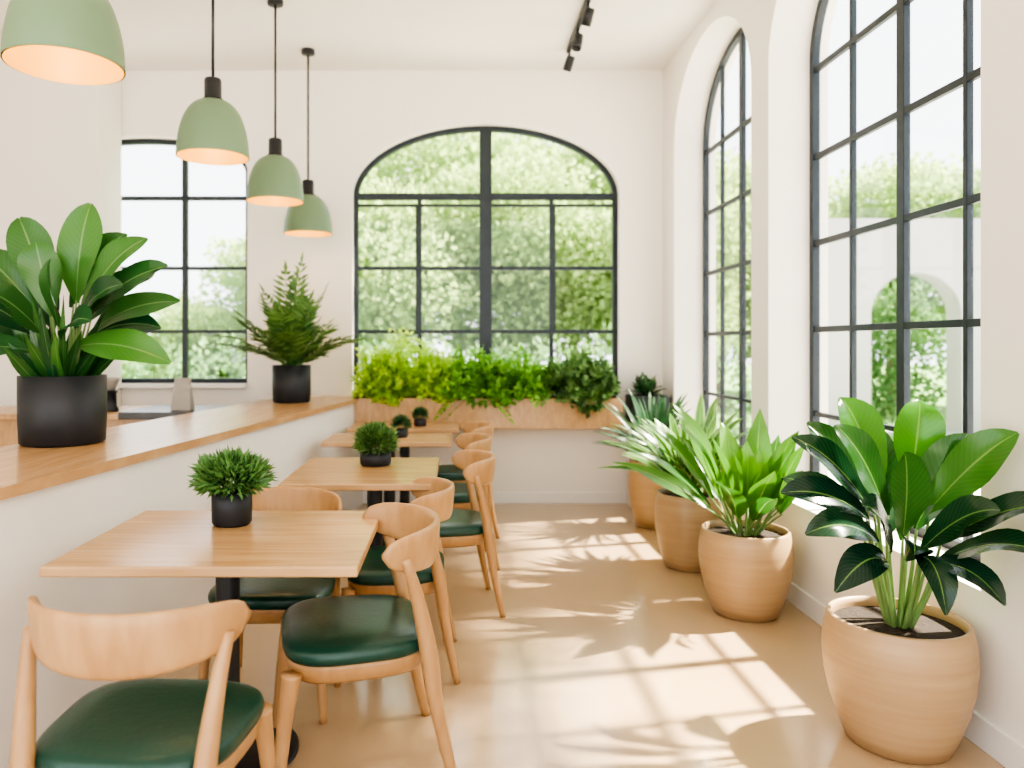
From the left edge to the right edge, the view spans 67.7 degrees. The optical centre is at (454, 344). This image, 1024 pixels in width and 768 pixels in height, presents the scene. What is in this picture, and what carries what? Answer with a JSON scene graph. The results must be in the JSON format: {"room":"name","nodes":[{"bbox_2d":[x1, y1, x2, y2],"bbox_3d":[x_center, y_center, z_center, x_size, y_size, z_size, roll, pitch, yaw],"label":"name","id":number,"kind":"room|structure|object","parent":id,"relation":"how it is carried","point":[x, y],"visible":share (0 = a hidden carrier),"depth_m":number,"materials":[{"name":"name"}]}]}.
{"room":"cafe","nodes":[
{"label":"cafe","id":0,"kind":"room"},
{"bbox_2d":[0,57,120,405],"bbox_3d":[-3.625,-0.515,6.515,1.350,3.830,0.430,0,0,0],"label":"wall pillar","id":1,"kind":"structure","parent":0,"point":[60,143],"depth_m":6.30,"materials":[{"name":"white paint"}]},
{"bbox_2d":[0,396,363,767],"bbox_3d":[-1.554,0.925,3.965,0.712,0.950,5.699,0,0,9],"label":"wall","id":2,"kind":"structure","parent":0,"point":[54,501],"depth_m":3.07,"materials":[{"name":"white paint"}]},
{"bbox_2d":[0,202,179,447],"bbox_3d":[-1.775,-0.104,3.465,1.054,1.106,0.660,0,0,0],"label":"plant","id":3,"kind":"object","parent":2,"relation":"on","point":[62,387],"visible":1,"depth_m":3.39,"materials":[{"name":"green plant"}]},
{"bbox_2d":[199,253,366,402],"bbox_3d":[-1.296,-0.140,5.942,1.238,1.179,1.125,0,0,-32],"label":"fern","id":4,"kind":"object","parent":2,"relation":"on","point":[289,336],"visible":1,"depth_m":5.87,"materials":[{"name":"green plant"}]},
{"bbox_2d":[272,365,310,402],"bbox_3d":[-1.290,0.304,6.000,0.300,0.290,0.300,0,0,0],"label":"pot","id":5,"kind":"object","parent":2,"relation":"on","point":[290,383],"depth_m":5.87,"materials":[{"name":"black ceramic"}]},
{"bbox_2d":[0,0,715,70],"bbox_3d":[-1.755,-2.505,2.915,7.890,0.150,8.230,0,0,0],"label":"ceiling","id":6,"kind":"structure","parent":0,"point":[158,35],"depth_m":5.91,"materials":[{"name":"paint"}]},
{"bbox_2d":[0,0,125,84],"bbox_3d":[-1.385,-1.710,2.700,0.396,1.441,0.396,0,0,0],"label":"pendant lamp","id":7,"kind":"object","parent":6,"relation":"hanging from","point":[77,42],"visible":1,"depth_m":2.61,"materials":[{"name":"green metal"}]},
{"bbox_2d":[175,0,248,165],"bbox_3d":[-1.360,-1.742,4.270,0.396,1.376,0.396,0,0,0],"label":"pendant lamp","id":8,"kind":"object","parent":6,"relation":"hanging from","point":[211,131],"visible":1,"depth_m":4.16,"materials":[{"name":"green metal"}]},
{"bbox_2d":[246,0,303,206],"bbox_3d":[-1.265,-1.720,5.350,0.396,1.421,0.396,0,0,0],"label":"pendant lamp","id":9,"kind":"object","parent":6,"relation":"hanging from","point":[274,179],"visible":1,"depth_m":5.25,"materials":[{"name":"green metal"}]},
{"bbox_2d":[284,47,331,236],"bbox_3d":[-1.210,-1.672,6.260,0.396,1.516,0.396,0,0,0],"label":"pendant lamp","id":10,"kind":"object","parent":6,"relation":"hanging from","point":[312,218],"visible":0.83,"depth_m":6.15,"materials":[{"name":"green metal"}]},
{"bbox_2d":[562,0,594,71],"bbox_3d":[0.926,-2.326,5.175,0.098,0.209,2.150,0,0,0],"label":"track light","id":11,"kind":"object","parent":6,"relation":"attached to","point":[585,17],"depth_m":5.72,"materials":[{"name":"black metal"}]},
{"bbox_2d":[121,71,662,491],"bbox_3d":[-1.830,-0.515,6.870,7.340,3.830,0.280,0,0,0],"label":"wall","id":12,"kind":"structure","parent":0,"point":[616,117],"depth_m":6.73,"materials":[{"name":"white paint"}]},
{"bbox_2d":[119,383,246,387],"bbox_3d":[-2.770,0.360,6.745,1.860,0.040,0.150,0,0,0],"label":"trim","id":13,"kind":"structure","parent":12,"relation":"attached to","point":[122,385],"depth_m":6.67,"materials":[{"name":"white paint"}]},
{"bbox_2d":[121,139,246,382],"bbox_3d":[-2.770,-0.755,6.850,1.860,2.190,0.060,0,0,0],"label":"window","id":14,"kind":"structure","parent":12,"relation":"in","point":[128,142],"depth_m":6.82,"materials":[{"name":"metal"}]},
{"bbox_2d":[121,196,244,200],"bbox_3d":[-2.770,-1.320,6.850,1.820,0.036,0.045,0,0,0],"label":"transom","id":15,"kind":"object","parent":14,"relation":"attached to","point":[123,198],"visible":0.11,"depth_m":6.83,"materials":[{"name":"metal"}]},
{"bbox_2d":[121,266,244,269],"bbox_3d":[-2.770,-0.690,6.850,1.820,0.032,0.045,0,0,0],"label":"transom","id":16,"kind":"object","parent":14,"relation":"attached to","point":[122,267],"depth_m":6.83,"materials":[{"name":"metal"}]},
{"bbox_2d":[142,330,244,332],"bbox_3d":[-2.770,-0.120,6.850,1.820,0.032,0.045,0,0,0],"label":"transom","id":17,"kind":"object","parent":14,"relation":"attached to","point":[152,331],"visible":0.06,"depth_m":6.83,"materials":[{"name":"metal"}]},
{"bbox_2d":[354,126,617,392],"bbox_3d":[0.275,-0.762,6.850,2.370,2.405,0.066,0,0,0],"label":"window","id":18,"kind":"structure","parent":12,"relation":"in","point":[473,129],"depth_m":6.82,"materials":[{"name":"metal"}]},
{"bbox_2d":[358,193,612,200],"bbox_3d":[0.275,-1.335,6.850,2.330,0.060,0.049,0,0,0],"label":"transom","id":19,"kind":"object","parent":18,"relation":"attached to","point":[361,196],"visible":1,"depth_m":6.83,"materials":[{"name":"metal"}]},
{"bbox_2d":[358,266,612,270],"bbox_3d":[0.275,-0.690,6.850,2.330,0.034,0.045,0,0,0],"label":"transom","id":20,"kind":"object","parent":18,"relation":"attached to","point":[360,268],"visible":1,"depth_m":6.83,"materials":[{"name":"metal"}]},
{"bbox_2d":[358,330,612,333],"bbox_3d":[0.275,-0.120,6.850,2.330,0.034,0.045,0,0,0],"label":"transom","id":21,"kind":"object","parent":18,"relation":"attached to","point":[359,331],"visible":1,"depth_m":6.83,"materials":[{"name":"metal"}]},
{"bbox_2d":[358,204,612,206],"bbox_3d":[0.275,-1.255,6.850,2.330,0.024,0.044,0,0,0],"label":"transom","id":22,"kind":"object","parent":18,"relation":"attached to","point":[359,205],"visible":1,"depth_m":6.83,"materials":[{"name":"metal"}]},
{"bbox_2d":[350,326,622,428],"bbox_3d":[0.246,0.268,6.420,2.371,0.884,0.610,0,0,0],"label":"planter box","id":23,"kind":"object","parent":12,"relation":"on","point":[496,392],"visible":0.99,"depth_m":6.43,"materials":[{"name":"brown wood"}]},
{"bbox_2d":[363,492,626,502],"bbox_3d":[0.410,1.350,6.721,2.820,0.100,0.018,0,0,0],"label":"baseboard","id":24,"kind":"structure","parent":12,"relation":"attached to","point":[498,497],"depth_m":6.71,"materials":[{"name":"white paint"}]},
{"bbox_2d":[141,503,1004,767],"bbox_3d":[-1.755,1.460,2.915,7.890,0.120,8.230,0,0,0],"label":"floor","id":25,"kind":"structure","parent":0,"point":[603,653],"depth_m":3.19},
{"bbox_2d":[0,405,231,446],"bbox_3d":[-2.735,0.935,5.650,2.030,0.930,0.700,0,0,0],"label":"countertop","id":26,"kind":"structure","parent":25,"relation":"on","point":[125,415],"depth_m":5.35,"materials":[{"name":"brown wood"}]},
{"bbox_2d":[107,377,119,411],"bbox_3d":[-2.500,0.356,5.500,0.144,0.245,0.144,0,0,0],"label":"coffee grinder","id":27,"kind":"object","parent":26,"relation":"on","point":[112,382],"visible":0.59,"depth_m":5.46,"materials":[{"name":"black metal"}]},
{"bbox_2d":[171,378,194,409],"bbox_3d":[-1.970,0.354,5.500,0.140,0.230,0.100,0,0,0],"label":"menu stand","id":28,"kind":"object","parent":26,"relation":"on","point":[182,397],"visible":1,"depth_m":5.47,"materials":[{"name":"beige paper"}]},
{"bbox_2d":[9,595,275,767],"bbox_3d":[-0.756,0.992,1.885,0.541,0.822,0.544,0,0,4],"label":"dining chair","id":29,"kind":"object","parent":25,"relation":"on","point":[134,721],"visible":1,"depth_m":1.73,"materials":[{"name":"green leather"}]},
{"bbox_2d":[35,678,263,767],"bbox_3d":[-0.755,0.947,1.900,0.495,0.058,0.447,0,0,4],"label":"seat cushion","id":30,"kind":"object","parent":29,"relation":"on","point":[144,722],"depth_m":1.84,"materials":[{"name":"green leather"}]},
{"bbox_2d":[39,511,378,767],"bbox_3d":[-0.752,1.025,2.607,0.935,0.750,0.765,0,0,0],"label":"dining table","id":31,"kind":"object","parent":25,"relation":"on","point":[149,543],"visible":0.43,"depth_m":2.48,"materials":[{"name":"brown wood"}]},
{"bbox_2d":[186,444,278,527],"bbox_3d":[-0.805,0.504,2.762,0.320,0.292,0.321,0,0,41],"label":"potted topiary","id":32,"kind":"object","parent":31,"relation":"on","point":[231,505],"visible":1,"depth_m":2.70,"materials":[{"name":"green plant"}]},
{"bbox_2d":[211,487,251,527],"bbox_3d":[-0.810,0.590,2.760,0.144,0.120,0.144,0,0,0],"label":"pot","id":33,"kind":"object","parent":32,"relation":"on","point":[225,513],"depth_m":2.70,"materials":[{"name":"black ceramic"}]},
{"bbox_2d":[198,486,341,723],"bbox_3d":[-0.720,1.008,3.065,0.520,0.790,0.523,0,0,0],"label":"dining chair","id":34,"kind":"object","parent":25,"relation":"on","point":[268,599],"visible":0.37,"depth_m":2.98,"materials":[{"name":"beige wood"}]},
{"bbox_2d":[208,577,334,609],"bbox_3d":[-0.720,0.965,3.050,0.476,0.055,0.430,0,0,0],"label":"seat cushion","id":35,"kind":"object","parent":34,"relation":"on","point":[259,593],"depth_m":2.91,"materials":[{"name":"green leather"}]},
{"bbox_2d":[278,457,438,545],"bbox_3d":[-0.460,1.025,3.975,0.740,0.750,0.850,0,0,0],"label":"dining table","id":36,"kind":"object","parent":25,"relation":"on","point":[327,473],"visible":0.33,"depth_m":3.84,"materials":[{"name":"brown wood"}]},
{"bbox_2d":[351,420,400,466],"bbox_3d":[-0.425,0.525,4.120,0.290,0.250,0.293,0,0,0],"label":"potted topiary","id":37,"kind":"object","parent":36,"relation":"on","point":[373,434],"visible":1,"depth_m":4.06,"materials":[{"name":"green plant"}]},
{"bbox_2d":[360,450,390,466],"bbox_3d":[-0.430,0.615,4.120,0.170,0.070,0.170,0,0,0],"label":"pot","id":38,"kind":"object","parent":37,"relation":"on","point":[382,458],"depth_m":4.05,"materials":[{"name":"black ceramic"}]},
{"bbox_2d":[273,502,455,767],"bbox_3d":[-0.324,0.992,2.574,0.585,0.822,0.583,0,0,-13],"label":"dining chair","id":39,"kind":"object","parent":25,"relation":"on","point":[350,638],"visible":0.99,"depth_m":2.38,"materials":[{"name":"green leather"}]},
{"bbox_2d":[281,594,418,666],"bbox_3d":[-0.340,0.947,2.570,0.482,0.058,0.533,0,0,-13],"label":"seat cushion","id":40,"kind":"object","parent":39,"relation":"on","point":[374,630],"depth_m":2.44,"materials":[{"name":"green leather"}]},
{"bbox_2d":[321,433,451,545],"bbox_3d":[-0.460,1.025,5.340,0.880,0.750,0.520,0,0,0],"label":"dining table","id":41,"kind":"object","parent":25,"relation":"on","point":[336,439],"visible":0.23,"depth_m":5.23,"materials":[{"name":"brown wood"}]},
{"bbox_2d":[390,414,411,437],"bbox_3d":[-0.381,0.564,5.348,0.167,0.170,0.168,0,0,0],"label":"potted topiary","id":42,"kind":"object","parent":41,"relation":"on","point":[403,433],"visible":0.97,"depth_m":5.32,"materials":[{"name":"green plant"}]},
{"bbox_2d":[394,428,407,437],"bbox_3d":[-0.380,0.620,5.350,0.100,0.060,0.100,0,0,0],"label":"pot","id":43,"kind":"object","parent":42,"relation":"on","point":[403,433],"depth_m":5.31,"materials":[{"name":"black ceramic"}]},
{"bbox_2d":[334,477,460,686],"bbox_3d":[-0.245,1.008,3.361,0.523,0.790,0.520,0,0,-2],"label":"dining chair","id":44,"kind":"object","parent":25,"relation":"on","point":[374,576],"visible":0.56,"depth_m":3.15,"materials":[{"name":"beige wood"}]},
{"bbox_2d":[347,546,444,585],"bbox_3d":[-0.260,0.965,3.360,0.430,0.055,0.476,0,0,-2],"label":"seat cushion","id":45,"kind":"object","parent":44,"relation":"on","point":[373,571],"depth_m":3.16,"materials":[{"name":"green leather"}]},
{"bbox_2d":[347,423,458,503],"bbox_3d":[-0.405,1.025,6.120,0.870,0.750,0.480,0,0,0],"label":"dining table","id":46,"kind":"object","parent":25,"relation":"on","point":[430,427],"visible":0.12,"depth_m":6.06,"materials":[{"name":"brown wood"}]},
{"bbox_2d":[414,418,425,425],"bbox_3d":[-0.280,0.620,6.100,0.100,0.060,0.100,0,0,0],"label":"pot","id":47,"kind":"object","parent":46,"relation":"on","point":[417,421],"depth_m":6.06,"materials":[{"name":"black ceramic"}]},
{"bbox_2d":[411,405,429,425],"bbox_3d":[-0.278,0.566,6.100,0.160,0.168,0.148,0,0,36],"label":"potted topiary","id":48,"kind":"object","parent":46,"relation":"on","point":[418,421],"visible":1,"depth_m":6.07,"materials":[{"name":"green plant"}]},
{"bbox_2d":[437,421,499,538],"bbox_3d":[0.045,0.996,5.701,0.523,0.814,0.520,0,0,-5],"label":"dining chair","id":49,"kind":"object","parent":25,"relation":"on","point":[450,472],"visible":0.34,"depth_m":5.51,"materials":[{"name":"brown wood"}]},
{"bbox_2d":[437,464,465,480],"bbox_3d":[0.030,0.952,5.700,0.430,0.057,0.476,0,0,-5],"label":"seat cushion","id":50,"kind":"object","parent":49,"relation":"on","point":[450,472],"depth_m":5.50,"materials":[{"name":"green leather"}]},
{"bbox_2d":[439,450,505,617],"bbox_3d":[-0.025,0.996,4.102,0.523,0.814,0.520,0,0,-7],"label":"dining chair","id":51,"kind":"object","parent":25,"relation":"on","point":[465,527],"visible":0.77,"depth_m":3.91,"materials":[{"name":"beige wood"}]},
{"bbox_2d":[439,509,482,536],"bbox_3d":[-0.040,0.952,4.100,0.430,0.057,0.476,0,0,-7],"label":"seat cushion","id":52,"kind":"object","parent":51,"relation":"on","point":[462,522],"depth_m":3.92,"materials":[{"name":"green leather"}]},
{"bbox_2d":[453,433,499,570],"bbox_3d":[-0.005,0.996,4.922,0.523,0.814,0.520,0,0,-7],"label":"dining chair","id":53,"kind":"object","parent":25,"relation":"on","point":[466,441],"visible":0.23,"depth_m":4.75,"materials":[{"name":"brown wood"}]},
{"bbox_2d":[453,482,477,502],"bbox_3d":[-0.020,0.952,4.920,0.430,0.057,0.476,0,0,-7],"label":"seat cushion","id":54,"kind":"object","parent":53,"relation":"on","point":[461,495],"depth_m":4.74,"materials":[{"name":"green leather"}]},
{"bbox_2d":[594,388,692,529],"bbox_3d":[1.427,0.868,5.871,0.764,1.064,1.078,0,0,0],"label":"yucca","id":55,"kind":"object","parent":25,"relation":"on","point":[642,490],"visible":0.31,"depth_m":5.79,"materials":[{"name":"green plant"}]},
{"bbox_2d":[628,458,663,529],"bbox_3d":[1.540,1.145,5.880,0.400,0.510,0.400,0,0,0],"label":"planter pot","id":56,"kind":"object","parent":55,"relation":"on","point":[642,491],"depth_m":5.75,"materials":[{"name":"beige ceramic"}]},
{"bbox_2d":[623,371,669,506],"bbox_3d":[1.633,0.814,6.545,0.383,1.172,0.323,0,0,0],"label":"potted plant","id":57,"kind":"object","parent":25,"relation":"on","point":[645,385],"visible":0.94,"depth_m":6.46,"materials":[{"name":"green plant"}]},
{"bbox_2d":[626,394,669,423],"bbox_3d":[1.655,0.555,6.545,0.310,0.250,0.290,0,0,0],"label":"planter pot","id":58,"kind":"object","parent":57,"relation":"on","point":[629,402],"depth_m":6.40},
{"bbox_2d":[598,393,748,572],"bbox_3d":[1.343,0.852,4.803,0.914,1.096,1.105,0,0,0],"label":"potted plant","id":59,"kind":"object","parent":25,"relation":"on","point":[679,520],"visible":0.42,"depth_m":4.68,"materials":[{"name":"green plant"}]},
{"bbox_2d":[654,488,723,572],"bbox_3d":[1.475,1.165,4.800,0.420,0.470,0.420,0,0,0],"label":"planter pot","id":60,"kind":"object","parent":59,"relation":"on","point":[679,520],"depth_m":4.65,"materials":[{"name":"beige ceramic"}]},
{"bbox_2d":[614,403,803,622],"bbox_3d":[1.340,0.857,4.024,0.930,1.085,1.028,0,0,0],"label":"potted plant","id":61,"kind":"object","parent":25,"relation":"on","point":[747,564],"visible":0.98,"depth_m":3.87,"materials":[{"name":"green plant"}]},
{"bbox_2d":[698,519,793,622],"bbox_3d":[1.520,1.180,3.980,0.470,0.440,0.470,0,0,0],"label":"planter pot","id":62,"kind":"object","parent":61,"relation":"on","point":[747,573],"depth_m":3.81,"materials":[{"name":"beige ceramic"}]},
{"bbox_2d":[781,397,1023,764],"bbox_3d":[1.476,0.795,2.662,0.670,1.210,0.788,0,0,0],"label":"rubber plant","id":63,"kind":"object","parent":25,"relation":"on","point":[902,673],"visible":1,"depth_m":2.57,"materials":[{"name":"green plant"}]},
{"bbox_2d":[663,0,1023,743],"bbox_3d":[2.015,-0.515,2.915,0.350,3.830,8.230,0,0,0],"label":"wall","id":64,"kind":"structure","parent":0,"point":[778,33],"depth_m":4.46,"materials":[{"name":"white paint"}]},
{"bbox_2d":[703,27,745,445],"bbox_3d":[2.100,-0.725,5.550,0.040,3.170,1.660,0,0,0],"label":"window","id":65,"kind":"structure","parent":64,"relation":"in","point":[734,42],"depth_m":5.95,"materials":[{"name":"metal"}]},
{"bbox_2d":[705,116,750,154],"bbox_3d":[2.100,-1.600,5.550,0.027,0.034,1.620,0,0,0],"label":"transom","id":66,"kind":"object","parent":65,"relation":"attached to","point":[746,122],"visible":0.56,"depth_m":5.82,"materials":[{"name":"metal"}]},
{"bbox_2d":[705,188,750,215],"bbox_3d":[2.100,-1.090,5.550,0.027,0.034,1.620,0,0,0],"label":"transom","id":67,"kind":"object","parent":65,"relation":"attached to","point":[748,192],"visible":0.56,"depth_m":5.82,"materials":[{"name":"metal"}]},
{"bbox_2d":[705,259,750,275],"bbox_3d":[2.100,-0.590,5.550,0.027,0.034,1.620,0,0,0],"label":"transom","id":68,"kind":"object","parent":65,"relation":"attached to","point":[747,262],"visible":0.56,"depth_m":5.82,"materials":[{"name":"metal"}]},
{"bbox_2d":[705,330,750,335],"bbox_3d":[2.100,-0.090,5.550,0.027,0.034,1.620,0,0,0],"label":"transom","id":69,"kind":"object","parent":65,"relation":"attached to","point":[744,332],"visible":0.56,"depth_m":5.83,"materials":[{"name":"metal"}]},
{"bbox_2d":[705,391,750,402],"bbox_3d":[2.100,0.400,5.550,0.026,0.026,1.620,0,0,0],"label":"transom","id":70,"kind":"object","parent":65,"relation":"attached to","point":[746,400],"visible":0.56,"depth_m":5.82,"materials":[{"name":"metal"}]},
{"bbox_2d":[809,0,980,561],"bbox_3d":[2.100,-0.725,3.560,0.040,3.170,1.800,0,0,0],"label":"window","id":71,"kind":"structure","parent":64,"relation":"in","point":[814,78],"depth_m":3.56,"materials":[{"name":"metal"}]},
{"bbox_2d":[814,0,914,72],"bbox_3d":[2.100,-1.600,3.560,0.027,0.034,1.760,0,0,0],"label":"transom","id":72,"kind":"object","parent":71,"relation":"attached to","point":[891,12],"visible":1,"depth_m":3.91,"materials":[{"name":"metal"}]},
{"bbox_2d":[814,412,946,435],"bbox_3d":[2.100,0.400,3.560,0.026,0.026,1.760,0,0,0],"label":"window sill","id":73,"kind":"structure","parent":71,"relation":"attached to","point":[818,414],"depth_m":4.20,"materials":[{"name":"metal"}]},
{"bbox_2d":[814,67,980,159],"bbox_3d":[2.100,-1.090,3.560,0.027,0.034,1.760,0,0,0],"label":"transom","id":74,"kind":"object","parent":71,"relation":"attached to","point":[975,74],"visible":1,"depth_m":3.50,"materials":[{"name":"metal"}]},
{"bbox_2d":[814,192,980,245],"bbox_3d":[2.100,-0.590,3.560,0.027,0.034,1.760,0,0,0],"label":"transom","id":75,"kind":"object","parent":71,"relation":"attached to","point":[975,198],"visible":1,"depth_m":3.50,"materials":[{"name":"metal"}]},
{"bbox_2d":[814,318,980,331],"bbox_3d":[2.100,-0.090,3.560,0.027,0.034,1.760,0,0,0],"label":"transom","id":76,"kind":"object","parent":71,"relation":"attached to","point":[974,322],"visible":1,"depth_m":3.50,"materials":[{"name":"metal"}]},
{"bbox_2d":[786,581,1023,767],"bbox_3d":[1.830,1.345,2.765,0.020,0.110,7.930,0,0,0],"label":"baseboard","id":77,"kind":"structure","parent":64,"relation":"attached to","point":[993,740],"depth_m":2.62,"materials":[{"name":"white paint"}]},
{"label":"outside","id":78,"kind":"structure","parent":0,"visible":0},
{"bbox_2d":[152,365,945,443],"bbox_3d":[5.000,1.520,34.750,70.000,0.040,46.500,0,0,0],"label":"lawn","id":79,"kind":"structure","parent":78,"point":[941,404],"depth_m":23.03,"materials":[{"name":"green plant"}]},
{"bbox_2d":[121,291,244,377],"bbox_3d":[-6.892,0.224,19.830,3.402,3.366,3.965,0,0,35],"label":"tree","id":80,"kind":"object","parent":79,"relation":"on","point":[200,314],"visible":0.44,"depth_m":19.27,"materials":[{"name":"green plant"}]},
{"bbox_2d":[197,234,366,364],"bbox_3d":[-4.801,-1.104,22.009,5.103,5.288,5.948,0,0,-21],"label":"tree","id":81,"kind":"object","parent":79,"relation":"on","point":[225,280],"visible":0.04,"depth_m":20.80,"materials":[{"name":"green plant"}]},
{"bbox_2d":[359,168,478,364],"bbox_3d":[-1.350,-0.983,14.520,4.253,5.042,4.956,0,0,-27],"label":"tree","id":82,"kind":"object","parent":79,"relation":"on","point":[383,240],"visible":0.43,"depth_m":13.30,"materials":[{"name":"green plant"}]},
{"bbox_2d":[121,321,750,439],"bbox_3d":[-4.470,0.785,11.892,18.540,2.341,1.634,0,0,0],"label":"hedge","id":83,"kind":"object","parent":79,"relation":"on","point":[132,370],"visible":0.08,"depth_m":11.85,"materials":[{"name":"green plant"}]},
{"bbox_2d":[361,133,568,357],"bbox_3d":[0.360,-2.643,21.109,6.379,8.346,7.435,0,0,-39],"label":"tree","id":84,"kind":"object","parent":79,"relation":"on","point":[444,151],"visible":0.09,"depth_m":19.80,"materials":[{"name":"green plant"}]},
{"bbox_2d":[410,144,611,365],"bbox_3d":[1.653,-1.194,15.771,5.452,5.463,4.678,0,0,-11],"label":"tree","id":85,"kind":"object","parent":79,"relation":"on","point":[518,239],"visible":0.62,"depth_m":14.44,"materials":[{"name":"green plant"}]},
{"bbox_2d":[476,138,611,360],"bbox_3d":[3.135,-2.442,22.092,6.379,7.947,7.435,0,0,-8],"label":"tree","id":86,"kind":"object","parent":79,"relation":"on","point":[565,153],"visible":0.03,"depth_m":20.10,"materials":[{"name":"green plant"}]},
{"bbox_2d":[556,187,750,369],"bbox_3d":[3.798,-0.771,14.601,3.827,4.621,4.461,0,0,4],"label":"tree","id":87,"kind":"object","parent":79,"relation":"on","point":[732,239],"visible":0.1,"depth_m":13.73,"materials":[{"name":"green plant"}]},
{"bbox_2d":[716,145,843,405],"bbox_3d":[6.281,-1.718,18.758,6.443,6.505,5.528,0,0,20],"label":"tree","id":88,"kind":"object","parent":79,"relation":"on","point":[731,173],"visible":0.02,"depth_m":17.69,"materials":[{"name":"green plant"}]},
{"bbox_2d":[828,218,980,434],"bbox_3d":[8.450,-0.290,12.800,6.100,3.620,0.400,0,0,0],"label":"building","id":89,"kind":"structure","parent":79,"relation":"on","point":[936,244],"depth_m":12.60,"materials":[{"name":"white paint"}]},
{"bbox_2d":[828,148,980,402],"bbox_3d":[11.338,-1.819,19.716,6.443,6.704,5.528,0,0,7],"label":"tree","id":90,"kind":"object","parent":79,"relation":"on","point":[929,189],"visible":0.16,"depth_m":18.62,"materials":[{"name":"green plant"}]},
{"bbox_2d":[871,277,945,424],"bbox_3d":[7.717,0.220,13.892,2.802,3.213,0.883,0,0,0],"label":"tree","id":91,"kind":"object","parent":79,"relation":"on","point":[886,309],"visible":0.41,"depth_m":13.77,"materials":[{"name":"green plant"}]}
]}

